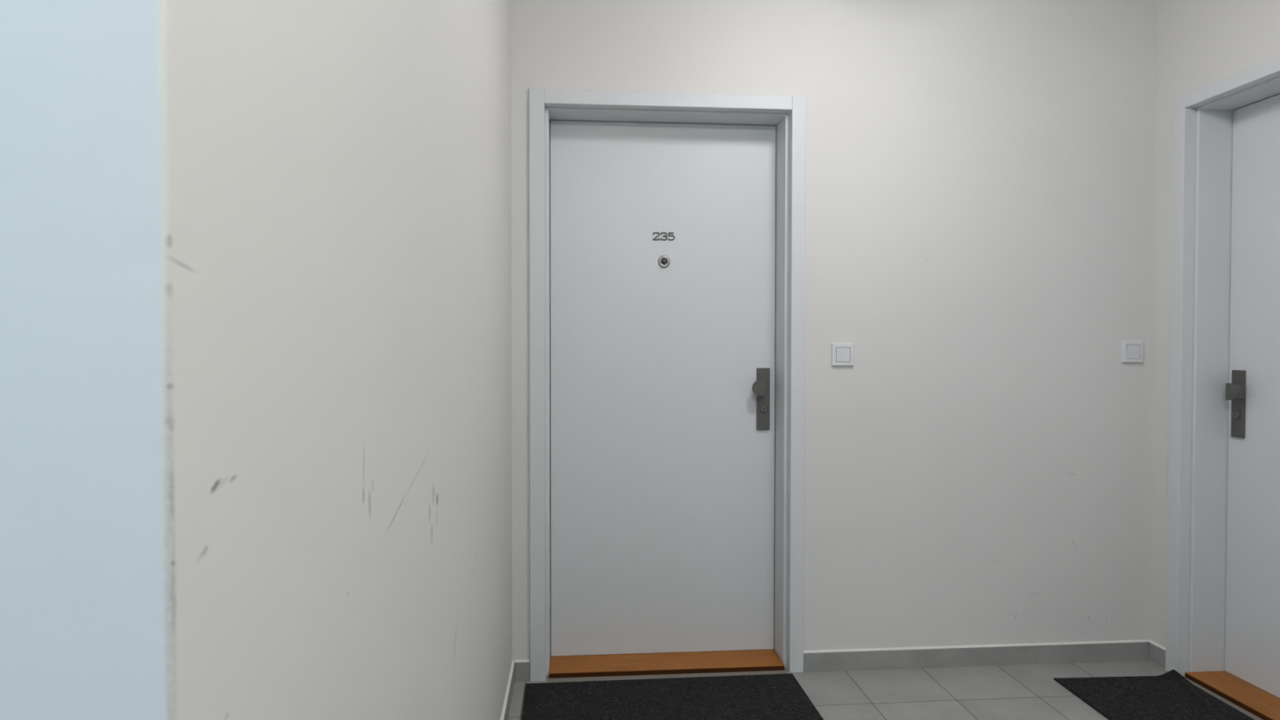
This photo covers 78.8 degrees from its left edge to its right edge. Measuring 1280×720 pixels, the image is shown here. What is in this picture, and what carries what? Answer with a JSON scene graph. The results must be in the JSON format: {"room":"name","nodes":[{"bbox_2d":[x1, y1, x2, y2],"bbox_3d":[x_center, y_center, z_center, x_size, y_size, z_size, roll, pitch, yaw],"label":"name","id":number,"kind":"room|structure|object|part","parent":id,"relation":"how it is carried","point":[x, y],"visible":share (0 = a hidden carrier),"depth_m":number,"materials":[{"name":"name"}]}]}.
{"room":"apartment building hallway","nodes":[
{"label":"apartment building hallway","id":0,"kind":"room"},
{"bbox_2d":[0,0,512,719],"bbox_3d":[-1.912,-0.109,1.511,3.100,2.620,2.403,0,1,-5],"label":"wall","id":1,"kind":"structure","parent":0,"point":[255,255],"depth_m":0.56,"materials":[{"name":"paint"}]},
{"bbox_2d":[500,660,515,719],"bbox_3d":[-0.364,1.160,1.667,0.010,0.079,2.395,0,1,-5],"label":"baseboard","id":2,"kind":"structure","parent":1,"relation":"attached to","point":[508,695],"depth_m":2.63,"materials":[{"name":"grey tile"}]},
{"bbox_2d":[511,0,1157,661],"bbox_3d":[0.805,-0.136,3.092,2.977,2.620,0.300,0,1,-5],"label":"wall","id":3,"kind":"structure","parent":0,"point":[980,174],"depth_m":2.97,"materials":[{"name":"paint"}]},
{"bbox_2d":[515,659,529,681],"bbox_3d":[-0.431,1.138,2.858,0.054,0.078,0.010,0,1,-5],"label":"baseboard","id":4,"kind":"structure","parent":3,"relation":"attached to","point":[522,666],"depth_m":2.85,"materials":[{"name":"grey tile"}]},
{"bbox_2d":[528,88,806,682],"bbox_3d":[0.098,0.096,2.997,1.023,2.158,0.280,0,1,-5],"label":"door","id":5,"kind":"structure","parent":3,"relation":"in","point":[667,230],"depth_m":3.04,"materials":[{"name":"white paint"}]},
{"bbox_3d":[-0.376,0.098,2.858,0.056,2.158,0.045,0,1,-5],"label":"casing","id":6,"kind":"part","parent":5,"relation":"part of","materials":[{"name":"white paint"}]},
{"bbox_3d":[-0.355,0.125,2.993,0.042,2.098,0.216,0,1,-5],"label":"frame","id":7,"kind":"part","parent":5,"relation":"part of","materials":[{"name":"white paint"}]},
{"bbox_3d":[0.097,-0.932,3.010,0.947,0.042,0.216,0,1,-5],"label":"head frame","id":8,"kind":"part","parent":5,"relation":"part of","materials":[{"name":"white paint"}]},
{"bbox_3d":[0.108,-0.955,2.879,0.913,0.052,0.045,0,1,-5],"label":"head casing","id":9,"kind":"part","parent":5,"relation":"part of","materials":[{"name":"white paint"}]},
{"bbox_3d":[0.464,0.109,3.049,0.056,0.061,0.048,0,1,-5],"label":"knob","id":10,"kind":"part","parent":5,"relation":"part of","materials":[{"name":"grey metal"}]},
{"bbox_3d":[0.487,0.154,3.081,0.052,0.245,0.010,0,1,-5],"label":"handle plate","id":11,"kind":"part","parent":5,"relation":"part of","materials":[{"name":"grey metal"}]},
{"bbox_3d":[0.547,0.125,3.067,0.042,2.098,0.216,0,1,-5],"label":"frame","id":12,"kind":"part","parent":5,"relation":"part of","materials":[{"name":"white paint"}]},
{"bbox_3d":[0.589,0.097,2.938,0.054,2.158,0.045,0,1,-5],"label":"casing","id":13,"kind":"part","parent":5,"relation":"part of","materials":[{"name":"white paint"}]},
{"bbox_2d":[831,343,853,365],"bbox_3d":[0.763,-0.020,2.933,0.085,0.085,0.013,0,1,-5],"label":"light switch","id":14,"kind":"object","parent":3,"relation":"attached to","point":[842,354],"visible":1,"depth_m":2.93,"materials":[{"name":"white plastic"}]},
{"bbox_2d":[803,640,1148,671],"bbox_3d":[1.304,1.137,3.002,1.379,0.079,0.010,0,1,-5],"label":"baseboard","id":15,"kind":"structure","parent":3,"relation":"attached to","point":[888,658],"depth_m":3.00,"materials":[{"name":"grey tile"}]},
{"bbox_2d":[1120,340,1142,362],"bbox_3d":[1.913,-0.033,3.029,0.085,0.085,0.013,0,1,-5],"label":"light switch","id":16,"kind":"object","parent":3,"relation":"attached to","point":[1131,351],"visible":1,"depth_m":3.02,"materials":[{"name":"white plastic"}]},
{"bbox_2d":[508,659,1168,719],"bbox_3d":[-0.435,1.287,0.205,6.027,0.120,6.000,0,1,-5],"label":"floor","id":17,"kind":"structure","parent":0,"point":[1011,691],"depth_m":2.77,"materials":[{"name":"grey tile"}]},
{"bbox_2d":[521,673,823,719],"bbox_3d":[0.105,1.179,2.572,0.992,0.008,0.608,0,1,-5],"label":"doormat","id":18,"kind":"object","parent":17,"relation":"on","point":[781,696],"visible":1,"depth_m":2.70,"materials":[{"name":"black carpet"}]},
{"bbox_2d":[1053,669,1254,719],"bbox_3d":[1.786,1.176,2.422,0.503,0.022,0.982,0,1,-5],"label":"doormat","id":19,"kind":"object","parent":17,"relation":"on","point":[1169,695],"visible":1,"depth_m":2.70,"materials":[{"name":"black carpet"}]},
{"bbox_2d":[1149,0,1279,647],"bbox_3d":[2.378,-0.083,0.313,0.300,2.620,5.500,0,1,-5],"label":"wall","id":20,"kind":"structure","parent":0,"point":[1200,43],"depth_m":2.96,"materials":[{"name":"paint"}]},
{"bbox_2d":[1147,639,1165,669],"bbox_3d":[2.000,1.137,3.015,0.010,0.079,0.098,0,1,-5],"label":"baseboard","id":21,"kind":"structure","parent":20,"relation":"attached to","point":[1157,652],"depth_m":3.01,"materials":[{"name":"grey tile"}]},
{"bbox_2d":[1165,54,1279,719],"bbox_3d":[2.162,0.108,2.442,0.280,2.158,1.031,0,1,-5],"label":"door","id":22,"kind":"structure","parent":20,"relation":"in","point":[1223,613],"depth_m":2.87,"materials":[{"name":"white paint"}]},
{"bbox_3d":[2.022,0.099,2.918,0.045,2.158,0.058,0,1,-5],"label":"casing","id":23,"kind":"part","parent":22,"relation":"part of","materials":[{"name":"white paint"}]},
{"bbox_3d":[2.156,0.129,2.896,0.216,2.098,0.042,0,1,-5],"label":"frame","id":24,"kind":"part","parent":22,"relation":"part of","materials":[{"name":"white paint"}]},
{"bbox_3d":[2.063,-0.945,2.414,0.045,0.052,0.913,0,1,-5],"label":"head casing","id":25,"kind":"part","parent":22,"relation":"part of","materials":[{"name":"white paint"}]},
{"bbox_3d":[2.152,0.115,2.811,0.048,0.061,0.056,0,1,-5],"label":"knob","id":26,"kind":"part","parent":22,"relation":"part of","materials":[{"name":"grey metal"}]},
{"bbox_3d":[2.194,-0.920,2.426,0.216,0.042,0.947,0,1,-5],"label":"head frame","id":27,"kind":"part","parent":22,"relation":"part of","materials":[{"name":"white paint"}]},
{"bbox_3d":[2.179,0.160,2.839,0.010,0.245,0.052,0,1,-5],"label":"handle plate","id":28,"kind":"part","parent":22,"relation":"part of","materials":[{"name":"grey metal"}]}
]}

